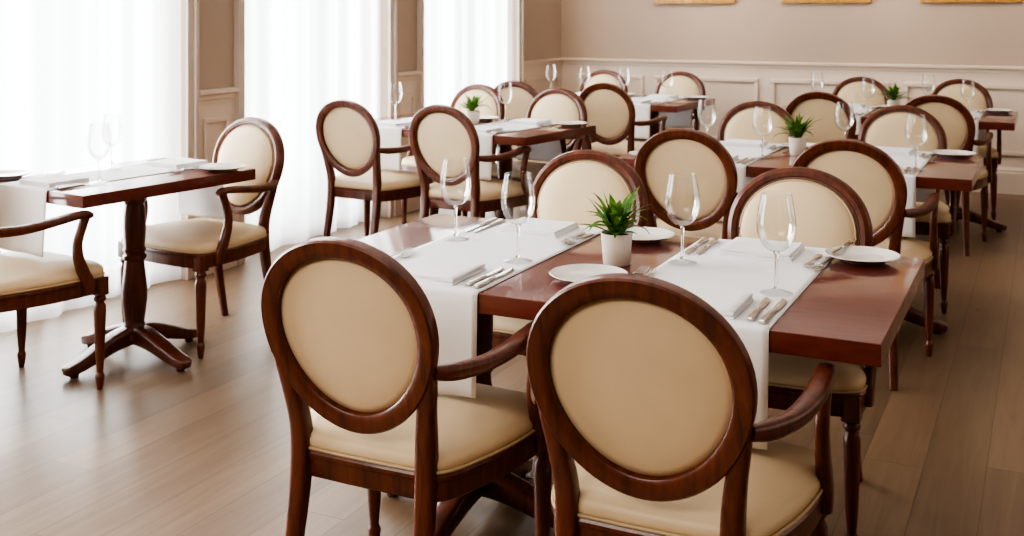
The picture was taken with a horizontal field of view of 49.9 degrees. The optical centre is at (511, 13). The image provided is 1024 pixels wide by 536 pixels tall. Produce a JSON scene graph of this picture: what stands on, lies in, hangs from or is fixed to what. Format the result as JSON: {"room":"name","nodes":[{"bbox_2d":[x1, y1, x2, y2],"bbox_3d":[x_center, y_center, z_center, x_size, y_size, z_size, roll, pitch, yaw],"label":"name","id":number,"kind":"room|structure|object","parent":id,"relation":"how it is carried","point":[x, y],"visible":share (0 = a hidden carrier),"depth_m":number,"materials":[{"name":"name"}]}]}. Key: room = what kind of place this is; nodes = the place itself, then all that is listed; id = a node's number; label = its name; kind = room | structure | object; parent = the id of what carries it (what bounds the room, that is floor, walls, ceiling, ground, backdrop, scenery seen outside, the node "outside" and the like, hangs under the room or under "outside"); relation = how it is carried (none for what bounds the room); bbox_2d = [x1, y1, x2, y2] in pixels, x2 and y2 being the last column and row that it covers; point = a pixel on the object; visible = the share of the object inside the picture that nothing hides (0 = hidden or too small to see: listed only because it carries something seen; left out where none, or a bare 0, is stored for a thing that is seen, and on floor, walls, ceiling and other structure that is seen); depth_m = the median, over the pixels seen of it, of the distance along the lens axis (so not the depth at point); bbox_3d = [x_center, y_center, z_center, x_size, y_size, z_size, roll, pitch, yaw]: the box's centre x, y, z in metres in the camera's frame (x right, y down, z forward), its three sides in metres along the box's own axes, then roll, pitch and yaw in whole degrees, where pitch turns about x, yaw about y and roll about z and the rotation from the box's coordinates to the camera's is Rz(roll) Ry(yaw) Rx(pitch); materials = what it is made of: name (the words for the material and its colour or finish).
{"room":"restaurant","nodes":[
{"label":"restaurant","id":0,"kind":"room"},
{"bbox_2d":[181,0,560,279],"bbox_3d":[-2.370,-0.190,5.078,0.340,3.250,12.240,0,0,26],"label":"wall","id":1,"kind":"structure","parent":0,"point":[542,18],"depth_m":7.76,"materials":[{"name":"beige paint"}]},
{"bbox_2d":[0,0,180,332],"bbox_3d":[-2.143,0.007,5.253,0.059,2.844,1.543,0,0,26],"label":"sheer curtain","id":2,"kind":"object","parent":1,"relation":"hanging from","point":[68,68],"visible":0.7,"depth_m":5.40,"materials":[{"name":"fabric"}]},
{"bbox_2d":[185,0,198,279],"bbox_3d":[-2.088,-0.032,5.226,0.036,2.934,1.703,0,0,26],"label":"trim","id":3,"kind":"structure","parent":1,"relation":"attached to","point":[191,6],"depth_m":5.95,"materials":[{"name":"paint"}]},
{"bbox_2d":[245,0,379,258],"bbox_3d":[-1.259,0.007,7.071,0.067,2.844,1.546,0,0,26],"label":"sheer curtain","id":4,"kind":"object","parent":1,"relation":"hanging from","point":[302,56],"visible":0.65,"depth_m":6.93,"materials":[{"name":"fabric"}]},
{"bbox_2d":[206,196,419,274],"bbox_3d":[-2.206,1.327,4.997,0.026,0.216,12.240,0,0,26],"label":"baseboard","id":5,"kind":"structure","parent":1,"relation":"attached to","point":[413,204],"depth_m":7.94,"materials":[{"name":"beige paint"}]},
{"bbox_2d":[234,0,397,265],"bbox_3d":[-1.200,-0.032,7.042,0.036,2.934,1.706,0,0,26],"label":"trim","id":6,"kind":"structure","parent":1,"relation":"attached to","point":[239,5],"depth_m":6.34,"materials":[{"name":"paint"}]},
{"bbox_2d":[199,67,561,220],"bbox_3d":[-2.214,0.960,5.001,0.008,0.950,12.240,0,0,26],"label":"trim","id":7,"kind":"structure","parent":1,"relation":"attached to","point":[215,129],"depth_m":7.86,"materials":[{"name":"beige paint"}]},
{"bbox_2d":[199,58,563,105],"bbox_3d":[-2.199,0.461,4.994,0.042,0.088,12.240,0,0,26],"label":"trim","id":8,"kind":"structure","parent":1,"relation":"attached to","point":[219,95],"depth_m":7.84,"materials":[{"name":"beige paint"}]},
{"bbox_2d":[424,0,511,162],"bbox_3d":[-0.350,0.007,8.916,0.067,2.844,1.610,0,0,26],"label":"sheer curtain","id":9,"kind":"object","parent":1,"relation":"hanging from","point":[467,42],"visible":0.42,"depth_m":8.87,"materials":[{"name":"fabric"}]},
{"bbox_2d":[417,0,523,198],"bbox_3d":[-0.296,-0.032,8.890,0.036,2.934,1.770,0,0,26],"label":"trim","id":10,"kind":"structure","parent":1,"relation":"attached to","point":[420,3],"depth_m":8.15,"materials":[{"name":"paint"}]},
{"bbox_2d":[0,190,1023,535],"bbox_3d":[1.668,1.465,3.103,9.330,0.060,12.640,0,0,26],"label":"floor","id":11,"kind":"structure","parent":0,"point":[202,449],"depth_m":3.79,"materials":[{"name":"brown wood"}]},
{"bbox_2d":[0,210,108,389],"bbox_3d":[-1.917,0.961,4.135,0.614,0.956,0.599,0,0,33],"label":"armchair","id":12,"kind":"object","parent":11,"relation":"on","point":[26,280],"visible":0.94,"depth_m":4.08,"materials":[{"name":"brown wood"}]},
{"bbox_2d":[0,158,254,378],"bbox_3d":[-1.601,1.055,4.603,0.733,0.760,0.865,0,0,33],"label":"dining table","id":13,"kind":"object","parent":11,"relation":"on","point":[152,336],"visible":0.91,"depth_m":4.53,"materials":[{"name":"brown wood"}]},
{"bbox_2d":[0,170,32,179],"bbox_3d":[-2.083,0.665,4.535,0.200,0.019,0.200,0,0,34],"label":"plate","id":14,"kind":"object","parent":13,"relation":"on","point":[4,174],"visible":1,"depth_m":4.57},
{"bbox_2d":[0,181,57,256],"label":"table runner","id":15,"kind":"object","parent":13,"relation":"on","point":[21,204],"depth_m":4.27,"materials":[{"name":"white fabric"}]},
{"bbox_2d":[19,174,89,187],"bbox_3d":[-1.821,0.662,4.378,0.200,0.019,0.182,0,0,33],"label":"folded napkin","id":16,"kind":"object","parent":15,"relation":"on","point":[48,181],"visible":0.98,"depth_m":4.34,"materials":[{"name":"fabric"}]},
{"bbox_2d":[58,181,107,188],"bbox_3d":[-1.671,0.667,4.305,0.020,0.009,0.229,0,0,32],"label":"table knife","id":17,"kind":"object","parent":13,"relation":"on","point":[76,185],"visible":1,"depth_m":4.26,"materials":[{"name":"metal"}]},
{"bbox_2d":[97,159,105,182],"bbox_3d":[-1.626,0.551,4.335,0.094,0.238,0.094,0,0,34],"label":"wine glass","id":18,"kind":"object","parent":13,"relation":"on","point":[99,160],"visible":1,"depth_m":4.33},
{"bbox_2d":[65,163,175,183],"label":"table runner","id":19,"kind":"object","parent":13,"relation":"on","point":[132,171],"depth_m":4.66,"materials":[{"name":"white fabric"}]},
{"bbox_2d":[177,185,223,219],"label":"table runner","id":20,"kind":"object","parent":13,"relation":"on","point":[204,202],"depth_m":5.01,"materials":[{"name":"white fabric"}]},
{"bbox_2d":[146,157,208,168],"bbox_3d":[-1.488,0.662,4.896,0.200,0.019,0.182,0,0,33],"label":"folded napkin","id":21,"kind":"object","parent":20,"relation":"on","point":[179,162],"visible":1,"depth_m":4.86,"materials":[{"name":"fabric"}]},
{"bbox_2d":[199,163,246,171],"bbox_3d":[-1.247,0.665,4.749,0.200,0.019,0.200,0,0,35],"label":"plate","id":22,"kind":"object","parent":13,"relation":"on","point":[214,167],"visible":1,"depth_m":4.78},
{"bbox_2d":[118,117,284,358],"bbox_3d":[-1.367,0.961,4.930,0.612,0.956,0.598,0,0,34],"label":"armchair","id":23,"kind":"object","parent":11,"relation":"on","point":[199,244],"visible":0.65,"depth_m":4.88,"materials":[{"name":"brown wood"}]},
{"bbox_2d":[315,99,436,236],"bbox_3d":[-0.809,0.961,6.454,0.613,0.956,0.599,0,0,31],"label":"armchair","id":24,"kind":"object","parent":11,"relation":"on","point":[347,133],"visible":0.83,"depth_m":6.27,"materials":[{"name":"brown wood"}]},
{"bbox_2d":[261,236,551,535],"bbox_3d":[-0.254,0.961,2.626,0.612,0.956,0.598,0,0,26],"label":"armchair","id":25,"kind":"object","parent":11,"relation":"on","point":[352,335],"visible":0.91,"depth_m":2.44,"materials":[{"name":"brown wood"}]},
{"bbox_2d":[400,84,504,224],"bbox_3d":[-0.376,0.961,7.373,0.613,0.956,0.599,0,0,33],"label":"armchair","id":26,"kind":"object","parent":11,"relation":"on","point":[494,100],"visible":0.16,"depth_m":7.49,"materials":[{"name":"fabric"}]},
{"bbox_2d":[409,104,531,218],"bbox_3d":[-0.239,0.961,6.119,0.614,0.956,0.599,0,0,32],"label":"armchair","id":27,"kind":"object","parent":11,"relation":"on","point":[444,142],"visible":0.88,"depth_m":5.94,"materials":[{"name":"brown wood"}]},
{"bbox_2d":[374,114,595,219],"bbox_3d":[-0.302,1.055,6.731,1.420,0.760,0.800,0,0,33],"label":"dining table","id":28,"kind":"object","parent":11,"relation":"on","point":[533,136],"visible":0.09,"depth_m":6.48,"materials":[{"name":"brown wood"}]},
{"bbox_2d":[371,117,412,170],"bbox_3d":[-0.583,0.799,6.914,0.370,0.253,0.842,0,0,33],"label":"table runner","id":29,"kind":"object","parent":28,"relation":"on","point":[390,136],"visible":0.18,"depth_m":6.52,"materials":[{"name":"white fabric"}]},
{"bbox_2d":[376,120,410,126],"bbox_3d":[-0.724,0.662,6.675,0.200,0.019,0.182,0,0,33],"label":"folded napkin","id":30,"kind":"object","parent":29,"relation":"on","point":[392,123],"visible":0.92,"depth_m":6.62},
{"bbox_2d":[458,95,490,124],"bbox_3d":[-0.226,0.580,6.701,0.213,0.189,0.253,0,0,23],"label":"potted plant","id":31,"kind":"object","parent":28,"relation":"on","point":[472,114],"visible":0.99,"depth_m":6.68,"materials":[{"name":"green plant"}]},
{"bbox_2d":[479,116,498,120],"bbox_3d":[-0.181,0.665,6.995,0.200,0.019,0.200,0,0,32],"label":"plate","id":32,"kind":"object","parent":28,"relation":"on","point":[481,118],"visible":0.59,"depth_m":6.97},
{"bbox_2d":[469,121,566,179],"bbox_3d":[-0.043,0.799,6.562,0.370,0.253,0.842,0,0,33],"label":"table runner","id":33,"kind":"object","parent":28,"relation":"on","point":[547,151],"visible":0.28,"depth_m":6.63,"materials":[{"name":"white fabric"}]},
{"bbox_2d":[475,126,502,132],"bbox_3d":[-0.181,0.662,6.325,0.200,0.019,0.182,0,0,31],"label":"folded napkin","id":34,"kind":"object","parent":33,"relation":"on","point":[480,129],"visible":0.74,"depth_m":6.27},
{"bbox_2d":[509,118,551,124],"bbox_3d":[0.113,0.662,6.782,0.200,0.019,0.182,0,0,32],"label":"plate","id":35,"kind":"object","parent":33,"relation":"on","point":[529,121],"visible":1,"depth_m":6.74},
{"bbox_2d":[555,121,587,126],"bbox_3d":[0.358,0.665,6.646,0.200,0.019,0.200,0,0,34],"label":"plate","id":36,"kind":"object","parent":28,"relation":"on","point":[563,123],"visible":1,"depth_m":6.68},
{"bbox_2d":[479,88,587,217],"bbox_3d":[0.156,0.961,6.957,0.614,0.956,0.599,0,0,33],"label":"armchair","id":37,"kind":"object","parent":11,"relation":"on","point":[553,104],"visible":0.28,"depth_m":7.08,"materials":[{"name":"brown wood"}]},
{"bbox_2d":[494,80,580,163],"bbox_3d":[0.151,0.961,8.233,0.613,0.956,0.599,0,0,30],"label":"armchair","id":38,"kind":"object","parent":11,"relation":"on","point":[517,96],"visible":0.12,"depth_m":8.01,"materials":[{"name":"brown wood"}]},
{"bbox_2d":[492,149,647,355],"bbox_3d":[0.158,0.961,3.678,0.612,0.956,0.598,0,0,26],"label":"armchair","id":39,"kind":"object","parent":11,"relation":"on","point":[557,193],"visible":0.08,"depth_m":3.87,"materials":[{"name":"brown wood"}]},
{"bbox_2d":[580,70,627,149],"bbox_3d":[0.675,0.961,9.319,0.614,0.956,0.599,0,0,29],"label":"armchair","id":40,"kind":"object","parent":11,"relation":"on","point":[599,76],"visible":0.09,"depth_m":9.53,"materials":[{"name":"brown wood"}]},
{"bbox_2d":[579,83,667,156],"bbox_3d":[0.783,0.961,7.979,0.614,0.956,0.599,0,0,30],"label":"armchair","id":41,"kind":"object","parent":11,"relation":"on","point":[609,107],"visible":0.53,"depth_m":7.77,"materials":[{"name":"fabric"}]},
{"bbox_2d":[357,214,924,535],"bbox_3d":[0.249,1.055,2.984,1.555,0.760,0.880,0,0,26],"label":"dining table","id":42,"kind":"object","parent":11,"relation":"on","point":[849,313],"visible":0.17,"depth_m":2.75,"materials":[{"name":"brown wood"}]},
{"bbox_2d":[392,219,607,398],"bbox_3d":[-0.068,0.799,3.139,0.400,0.253,0.922,0,0,26],"label":"table runner","id":43,"kind":"object","parent":42,"relation":"on","point":[454,307],"visible":0.4,"depth_m":2.92,"materials":[{"name":"white fabric"}]},
{"bbox_2d":[394,250,415,258],"bbox_3d":[-0.318,0.666,2.994,0.024,0.009,0.189,0,0,25],"label":"fork","id":44,"kind":"object","parent":43,"relation":"on","point":[406,253],"visible":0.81,"depth_m":3.04,"materials":[{"name":"metal"}]},
{"bbox_2d":[402,257,485,285],"bbox_3d":[-0.196,0.662,2.845,0.200,0.019,0.182,0,0,26],"label":"folded napkin","id":45,"kind":"object","parent":43,"relation":"on","point":[423,269],"visible":0.89,"depth_m":2.81,"materials":[{"name":"fabric"}]},
{"bbox_2d":[445,185,471,236],"bbox_3d":[-0.167,0.551,3.277,0.094,0.238,0.094,0,0,25],"label":"wine glass","id":46,"kind":"object","parent":43,"relation":"on","point":[455,206],"visible":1,"depth_m":3.27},
{"bbox_2d":[465,217,497,231],"bbox_3d":[-0.101,0.667,3.482,0.020,0.009,0.229,0,0,25],"label":"table knife","id":47,"kind":"object","parent":43,"relation":"on","point":[494,218],"visible":1,"depth_m":3.49,"materials":[{"name":"metal"}]},
{"bbox_2d":[465,267,503,285],"bbox_3d":[-0.064,0.667,2.809,0.019,0.008,0.213,0,0,25],"label":"table knife","id":48,"kind":"object","parent":43,"relation":"on","point":[473,281],"visible":1,"depth_m":2.78,"materials":[{"name":"metal"}]},
{"bbox_2d":[474,219,505,231],"bbox_3d":[-0.074,0.667,3.471,0.019,0.008,0.213,0,0,26],"label":"table knife","id":49,"kind":"object","parent":43,"relation":"on","point":[500,220],"visible":1,"depth_m":3.48,"materials":[{"name":"metal"}]},
{"bbox_2d":[473,268,513,287],"bbox_3d":[-0.040,0.667,2.791,0.020,0.009,0.229,0,0,25],"label":"table knife","id":50,"kind":"object","parent":43,"relation":"on","point":[486,281],"visible":1,"depth_m":2.76,"materials":[{"name":"metal"}]},
{"bbox_2d":[501,172,533,258],"bbox_3d":[0.017,0.551,2.986,0.094,0.238,0.094,0,0,26],"label":"wine glass","id":51,"kind":"object","parent":43,"relation":"on","point":[517,225],"visible":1,"depth_m":2.98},
{"bbox_2d":[496,217,578,238],"bbox_3d":[0.081,0.662,3.417,0.200,0.019,0.182,0,0,26],"label":"folded napkin","id":52,"kind":"object","parent":43,"relation":"on","point":[536,227],"visible":0.96,"depth_m":3.38,"materials":[{"name":"fabric"}]},
{"bbox_2d":[558,232,585,242],"bbox_3d":[0.180,0.666,3.283,0.024,0.009,0.189,0,0,24],"label":"fork","id":53,"kind":"object","parent":43,"relation":"on","point":[579,233],"visible":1,"depth_m":3.26,"materials":[{"name":"metal"}]},
{"bbox_2d":[560,233,593,244],"bbox_3d":[0.196,0.665,3.254,0.025,0.009,0.199,0,0,28],"label":"fork","id":54,"kind":"object","parent":43,"relation":"on","point":[573,241],"visible":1,"depth_m":3.23,"materials":[{"name":"metal"}]},
{"bbox_2d":[549,264,627,282],"bbox_3d":[0.195,0.665,2.788,0.200,0.019,0.200,0,0,24],"label":"plate","id":55,"kind":"object","parent":42,"relation":"on","point":[571,273],"visible":0.56,"depth_m":2.84,"materials":[{"name":"ceramic"}]},
{"bbox_2d":[576,186,649,266],"bbox_3d":[0.285,0.574,2.974,0.210,0.201,0.225,0,0,18],"label":"potted plant","id":56,"kind":"object","parent":42,"relation":"on","point":[617,240],"visible":1,"depth_m":2.94,"materials":[{"name":"green plant"}]},
{"bbox_2d":[632,265,649,273],"bbox_3d":[0.304,0.665,2.801,0.025,0.009,0.199,0,0,29],"label":"fork","id":57,"kind":"object","parent":42,"relation":"on","point":[639,271],"visible":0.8,"depth_m":2.86,"materials":[{"name":"metal"}]},
{"bbox_2d":[627,227,674,242],"bbox_3d":[0.386,0.665,3.293,0.200,0.019,0.200,0,0,25],"label":"plate","id":58,"kind":"object","parent":42,"relation":"on","point":[656,234],"visible":0.63,"depth_m":3.31,"materials":[{"name":"ceramic"}]},
{"bbox_2d":[648,238,832,449],"bbox_3d":[0.563,0.799,2.830,0.400,0.253,0.922,0,0,26],"label":"table runner","id":59,"kind":"object","parent":42,"relation":"on","point":[708,269],"visible":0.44,"depth_m":2.77,"materials":[{"name":"white fabric"}]},
{"bbox_2d":[666,173,693,260],"bbox_3d":[0.459,0.551,2.965,0.094,0.238,0.094,0,0,27],"label":"wine glass","id":60,"kind":"object","parent":59,"relation":"on","point":[682,227],"visible":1,"depth_m":2.96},
{"bbox_2d":[685,237,708,253],"bbox_3d":[0.530,0.667,3.170,0.020,0.009,0.229,0,0,25],"label":"table knife","id":61,"kind":"object","parent":59,"relation":"on","point":[704,239],"visible":1,"depth_m":3.17,"materials":[{"name":"metal"}]},
{"bbox_2d":[696,238,718,254],"bbox_3d":[0.558,0.667,3.160,0.019,0.008,0.213,0,0,25],"label":"table knife","id":62,"kind":"object","parent":59,"relation":"on","point":[713,241],"visible":1,"depth_m":3.16,"materials":[{"name":"metal"}]},
{"bbox_2d":[675,284,753,318],"bbox_3d":[0.438,0.662,2.543,0.200,0.019,0.182,0,0,26],"label":"folded napkin","id":63,"kind":"object","parent":59,"relation":"on","point":[729,304],"visible":0.45,"depth_m":2.53,"materials":[{"name":"fabric"}]},
{"bbox_2d":[747,297,769,320],"bbox_3d":[0.564,0.667,2.500,0.019,0.008,0.213,0,0,23],"label":"table knife","id":64,"kind":"object","parent":59,"relation":"on","point":[765,301],"visible":1,"depth_m":2.48,"materials":[{"name":"metal"}]},
{"bbox_2d":[719,237,804,261],"bbox_3d":[0.707,0.662,3.105,0.200,0.019,0.182,0,0,26],"label":"folded napkin","id":65,"kind":"object","parent":59,"relation":"on","point":[745,247],"visible":0.98,"depth_m":3.07,"materials":[{"name":"fabric"}]},
{"bbox_2d":[758,298,786,323],"bbox_3d":[0.593,0.667,2.482,0.020,0.009,0.229,0,0,26],"label":"table knife","id":66,"kind":"object","parent":59,"relation":"on","point":[764,319],"visible":1,"depth_m":2.45,"materials":[{"name":"metal"}]},
{"bbox_2d":[756,191,795,289],"bbox_3d":[0.636,0.551,2.645,0.094,0.238,0.094,0,0,27],"label":"wine glass","id":67,"kind":"object","parent":59,"relation":"on","point":[776,253],"visible":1,"depth_m":2.64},
{"bbox_2d":[802,254,821,266],"bbox_3d":[0.814,0.666,2.975,0.024,0.009,0.189,0,0,26],"label":"fork","id":68,"kind":"object","parent":59,"relation":"on","point":[816,256],"visible":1,"depth_m":2.95,"materials":[{"name":"metal"}]},
{"bbox_2d":[812,256,831,269],"bbox_3d":[0.829,0.665,2.939,0.025,0.009,0.199,0,0,26],"label":"fork","id":69,"kind":"object","parent":59,"relation":"on","point":[826,258],"visible":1,"depth_m":2.92,"materials":[{"name":"metal"}]},
{"bbox_2d":[824,246,900,264],"bbox_3d":[0.959,0.665,3.013,0.200,0.019,0.200,0,0,25],"label":"plate","id":70,"kind":"object","parent":42,"relation":"on","point":[860,255],"visible":0.99,"depth_m":3.03,"materials":[{"name":"ceramic"}]},
{"bbox_2d":[832,240,853,253],"bbox_3d":[0.921,0.651,3.074,0.016,0.007,0.178,0,0,34],"label":"butter knife","id":71,"kind":"object","parent":70,"relation":"on","point":[849,242],"visible":1,"depth_m":3.08,"materials":[{"name":"metal"}]},
{"bbox_2d":[626,71,705,141],"bbox_3d":[1.298,0.961,9.070,0.614,0.956,0.599,0,0,29],"label":"armchair","id":72,"kind":"object","parent":11,"relation":"on","point":[680,83],"visible":0.24,"depth_m":9.23,"materials":[{"name":"brown wood"}]},
{"bbox_2d":[630,95,714,139],"bbox_3d":[0.796,1.055,8.770,1.420,0.760,0.840,0,0,30],"label":"dining table","id":73,"kind":"object","parent":11,"relation":"on","point":[686,104],"visible":0.03,"depth_m":8.39,"materials":[{"name":"brown wood"}]},
{"bbox_2d":[626,96,691,138],"bbox_3d":[1.065,0.799,8.615,0.400,0.253,0.882,0,0,30],"label":"table runner","id":74,"kind":"object","parent":73,"relation":"on","point":[683,119],"visible":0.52,"depth_m":8.65,"materials":[{"name":"white fabric"}]},
{"bbox_2d":[632,99,650,103],"bbox_3d":[0.933,0.662,8.355,0.200,0.019,0.182,0,0,31],"label":"folded napkin","id":75,"kind":"object","parent":74,"relation":"on","point":[636,101],"visible":0.62,"depth_m":8.29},
{"bbox_2d":[647,94,677,98],"bbox_3d":[1.215,0.662,8.863,0.200,0.019,0.182,0,0,29],"label":"folded napkin","id":76,"kind":"object","parent":74,"relation":"on","point":[653,95],"visible":0.95,"depth_m":8.81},
{"bbox_2d":[684,96,708,99],"bbox_3d":[1.465,0.665,8.730,0.200,0.019,0.200,0,0,30],"label":"plate","id":77,"kind":"object","parent":73,"relation":"on","point":[689,97],"visible":1,"depth_m":8.68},
{"bbox_2d":[526,273,835,535],"bbox_3d":[0.339,0.961,2.291,0.614,0.956,0.599,0,0,25],"label":"armchair","id":78,"kind":"object","parent":11,"relation":"on","point":[645,395],"visible":1,"depth_m":2.09,"materials":[{"name":"brown wood"}]},
{"bbox_2d":[634,128,738,238],"bbox_3d":[0.843,0.961,4.900,0.612,0.956,0.598,0,0,26],"label":"armchair","id":79,"kind":"object","parent":11,"relation":"on","point":[699,200],"visible":0.44,"depth_m":4.68,"materials":[{"name":"fabric"}]},
{"bbox_2d":[717,101,794,143],"bbox_3d":[1.254,0.961,5.875,0.612,0.956,0.598,0,0,26],"label":"armchair","id":80,"kind":"object","parent":11,"relation":"on","point":[737,122],"visible":0.08,"depth_m":6.08,"materials":[{"name":"fabric"}]},
{"bbox_2d":[618,146,983,333],"bbox_3d":[1.365,1.055,5.210,1.555,0.760,0.880,0,0,26],"label":"dining table","id":81,"kind":"object","parent":11,"relation":"on","point":[941,173],"visible":0.05,"depth_m":4.88,"materials":[{"name":"brown wood"}]},
{"bbox_2d":[719,141,784,220],"bbox_3d":[1.053,0.799,5.363,0.400,0.253,0.922,0,0,26],"label":"table runner","id":82,"kind":"object","parent":81,"relation":"on","point":[743,152],"visible":0.25,"depth_m":5.26,"materials":[{"name":"white fabric"}]},
{"bbox_2d":[722,139,767,147],"bbox_3d":[1.196,0.662,5.644,0.200,0.019,0.182,0,0,25],"label":"folded napkin","id":83,"kind":"object","parent":82,"relation":"on","point":[731,142],"visible":0.96,"depth_m":5.59,"materials":[{"name":"fabric"}]},
{"bbox_2d":[772,112,820,155],"bbox_3d":[1.375,0.572,5.270,0.216,0.205,0.216,0,0,-45],"label":"potted plant","id":84,"kind":"object","parent":81,"relation":"on","point":[797,142],"visible":0.97,"depth_m":5.24,"materials":[{"name":"green plant"}]},
{"bbox_2d":[781,142,815,148],"bbox_3d":[1.454,0.665,5.525,0.200,0.019,0.200,0,0,27],"label":"plate","id":85,"kind":"object","parent":81,"relation":"on","point":[787,143],"visible":0.17,"depth_m":5.57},
{"bbox_2d":[889,151,935,236],"bbox_3d":[1.691,0.799,5.051,0.400,0.253,0.922,0,0,26],"label":"table runner","id":86,"kind":"object","parent":81,"relation":"on","point":[914,194],"visible":0.12,"depth_m":4.75,"materials":[{"name":"white fabric"}]},
{"bbox_2d":[876,146,914,155],"bbox_3d":[1.835,0.662,5.329,0.200,0.019,0.182,0,0,27],"label":"folded napkin","id":87,"kind":"object","parent":86,"relation":"on","point":[889,150],"visible":0.59,"depth_m":5.26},
{"bbox_2d":[931,150,976,157],"bbox_3d":[2.095,0.665,5.217,0.200,0.019,0.200,0,0,28],"label":"plate","id":88,"kind":"object","parent":81,"relation":"on","point":[944,153],"visible":1,"depth_m":5.24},
{"bbox_2d":[727,167,876,535],"bbox_3d":[0.787,0.961,3.236,0.614,0.956,0.599,0,0,27],"label":"armchair","id":89,"kind":"object","parent":11,"relation":"on","point":[829,213],"visible":0.31,"depth_m":3.37,"materials":[{"name":"fabric"}]},
{"bbox_2d":[785,91,857,142],"bbox_3d":[2.036,0.961,7.122,0.612,0.956,0.598,0,0,26],"label":"armchair","id":90,"kind":"object","parent":11,"relation":"on","point":[836,115],"visible":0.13,"depth_m":6.88,"materials":[{"name":"brown wood"}]},
{"bbox_2d":[832,77,889,105],"bbox_3d":[2.579,0.961,8.254,0.612,0.956,0.598,0,0,26],"label":"armchair","id":91,"kind":"object","parent":11,"relation":"on","point":[856,90],"visible":0.09,"depth_m":8.45,"materials":[{"name":"fabric"}]},
{"bbox_2d":[792,138,939,390],"bbox_3d":[1.416,0.961,4.508,0.614,0.956,0.599,0,0,27],"label":"armchair","id":92,"kind":"object","parent":11,"relation":"on","point":[878,180],"visible":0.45,"depth_m":4.26,"materials":[{"name":"fabric"}]},
{"bbox_2d":[782,105,1017,235],"bbox_3d":[2.604,1.055,7.543,1.555,0.760,0.880,0,0,26],"label":"dining table","id":93,"kind":"object","parent":11,"relation":"on","point":[989,120],"visible":0.1,"depth_m":7.23,"materials":[{"name":"brown wood"}]},
{"bbox_2d":[852,106,877,133],"bbox_3d":[2.301,0.799,7.691,0.400,0.253,0.922,0,0,26],"label":"table runner","id":94,"kind":"object","parent":93,"relation":"on","point":[864,109],"visible":0.17,"depth_m":7.51,"materials":[{"name":"white fabric"}]},
{"bbox_2d":[848,103,864,107],"bbox_3d":[2.445,0.662,7.968,0.200,0.019,0.182,0,0,25],"label":"folded napkin","id":95,"kind":"object","parent":94,"relation":"on","point":[850,104],"visible":0.46,"depth_m":7.88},
{"bbox_2d":[879,82,911,105],"bbox_3d":[2.631,0.570,7.566,0.252,0.209,0.267,0,0,10],"label":"potted plant","id":96,"kind":"object","parent":93,"relation":"on","point":[893,93],"visible":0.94,"depth_m":7.54,"materials":[{"name":"green plant"}]},
{"bbox_2d":[970,110,985,154],"bbox_3d":[2.939,0.799,7.379,0.400,0.253,0.922,0,0,26],"label":"table runner","id":97,"kind":"object","parent":93,"relation":"on","point":[979,133],"visible":0.11,"depth_m":7.21,"materials":[{"name":"white fabric"}]},
{"bbox_2d":[984,108,1014,112],"bbox_3d":[3.343,0.665,7.547,0.200,0.019,0.200,0,0,26],"label":"plate","id":98,"kind":"object","parent":93,"relation":"on","point":[993,110],"visible":1,"depth_m":7.56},
{"bbox_2d":[858,105,955,313],"bbox_3d":[1.955,0.961,5.599,0.612,0.956,0.598,0,0,26],"label":"armchair","id":99,"kind":"object","parent":11,"relation":"on","point":[890,126],"visible":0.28,"depth_m":5.75,"materials":[{"name":"fabric"}]},
{"bbox_2d":[902,95,992,255],"bbox_3d":[2.651,0.961,6.832,0.612,0.956,0.598,0,0,26],"label":"armchair","id":100,"kind":"object","parent":11,"relation":"on","point":[958,124],"visible":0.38,"depth_m":6.57,"materials":[{"name":"brown wood"}]},
{"bbox_2d":[931,79,1001,220],"bbox_3d":[3.234,0.961,7.978,0.612,0.956,0.598,0,0,26],"label":"armchair","id":101,"kind":"object","parent":11,"relation":"on","point":[979,98],"visible":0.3,"depth_m":8.12,"materials":[{"name":"brown wood"}]},
{"bbox_2d":[561,0,1023,65],"bbox_3d":[4.401,-0.190,8.690,9.330,3.250,0.200,0,0,26],"label":"wall","id":102,"kind":"structure","parent":0,"point":[877,31],"depth_m":9.51,"materials":[{"name":"beige paint"}]},
{"bbox_2d":[653,0,735,3],"bbox_3d":[1.636,-0.489,9.909,0.758,0.792,0.032,0,0,26],"label":"picture frame","id":103,"kind":"object","parent":102,"relation":"attached to","point":[654,1],"visible":1,"depth_m":9.89,"materials":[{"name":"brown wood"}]},
{"bbox_2d":[562,67,1023,167],"bbox_3d":[4.418,0.960,8.566,8.790,0.950,0.008,0,0,26],"label":"wainscoting","id":104,"kind":"structure","parent":102,"relation":"attached to","point":[727,95],"depth_m":9.57,"materials":[{"name":"beige paint"}]},
{"bbox_2d":[562,58,1023,76],"bbox_3d":[4.410,0.461,8.551,8.790,0.088,0.042,0,0,26],"label":"trim","id":105,"kind":"structure","parent":102,"relation":"attached to","point":[811,67],"depth_m":9.47,"materials":[{"name":"beige paint"}]},
{"bbox_2d":[577,74,1023,155],"bbox_3d":[4.353,0.848,8.582,8.320,0.565,0.024,0,0,26],"label":"trim","id":106,"kind":"structure","parent":102,"relation":"attached to","point":[579,76],"depth_m":9.54,"materials":[{"name":"beige paint"}]},
{"bbox_2d":[781,0,870,2],"bbox_3d":[2.676,-0.489,9.400,0.748,0.792,0.032,0,0,26],"label":"picture frame","id":107,"kind":"object","parent":102,"relation":"attached to","point":[782,1],"visible":1,"depth_m":9.38,"materials":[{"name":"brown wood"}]},
{"bbox_2d":[920,0,1022,2],"bbox_3d":[3.709,-0.489,8.895,0.763,0.792,0.032,0,0,26],"label":"picture frame","id":108,"kind":"object","parent":102,"relation":"attached to","point":[921,1],"visible":1,"depth_m":8.90,"materials":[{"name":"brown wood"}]},
{"bbox_2d":[972,166,1023,194],"bbox_3d":[4.414,1.327,8.558,8.790,0.216,0.026,0,0,26],"label":"baseboard","id":109,"kind":"structure","parent":102,"relation":"attached to","point":[1010,180],"depth_m":8.76,"materials":[{"name":"beige paint"}]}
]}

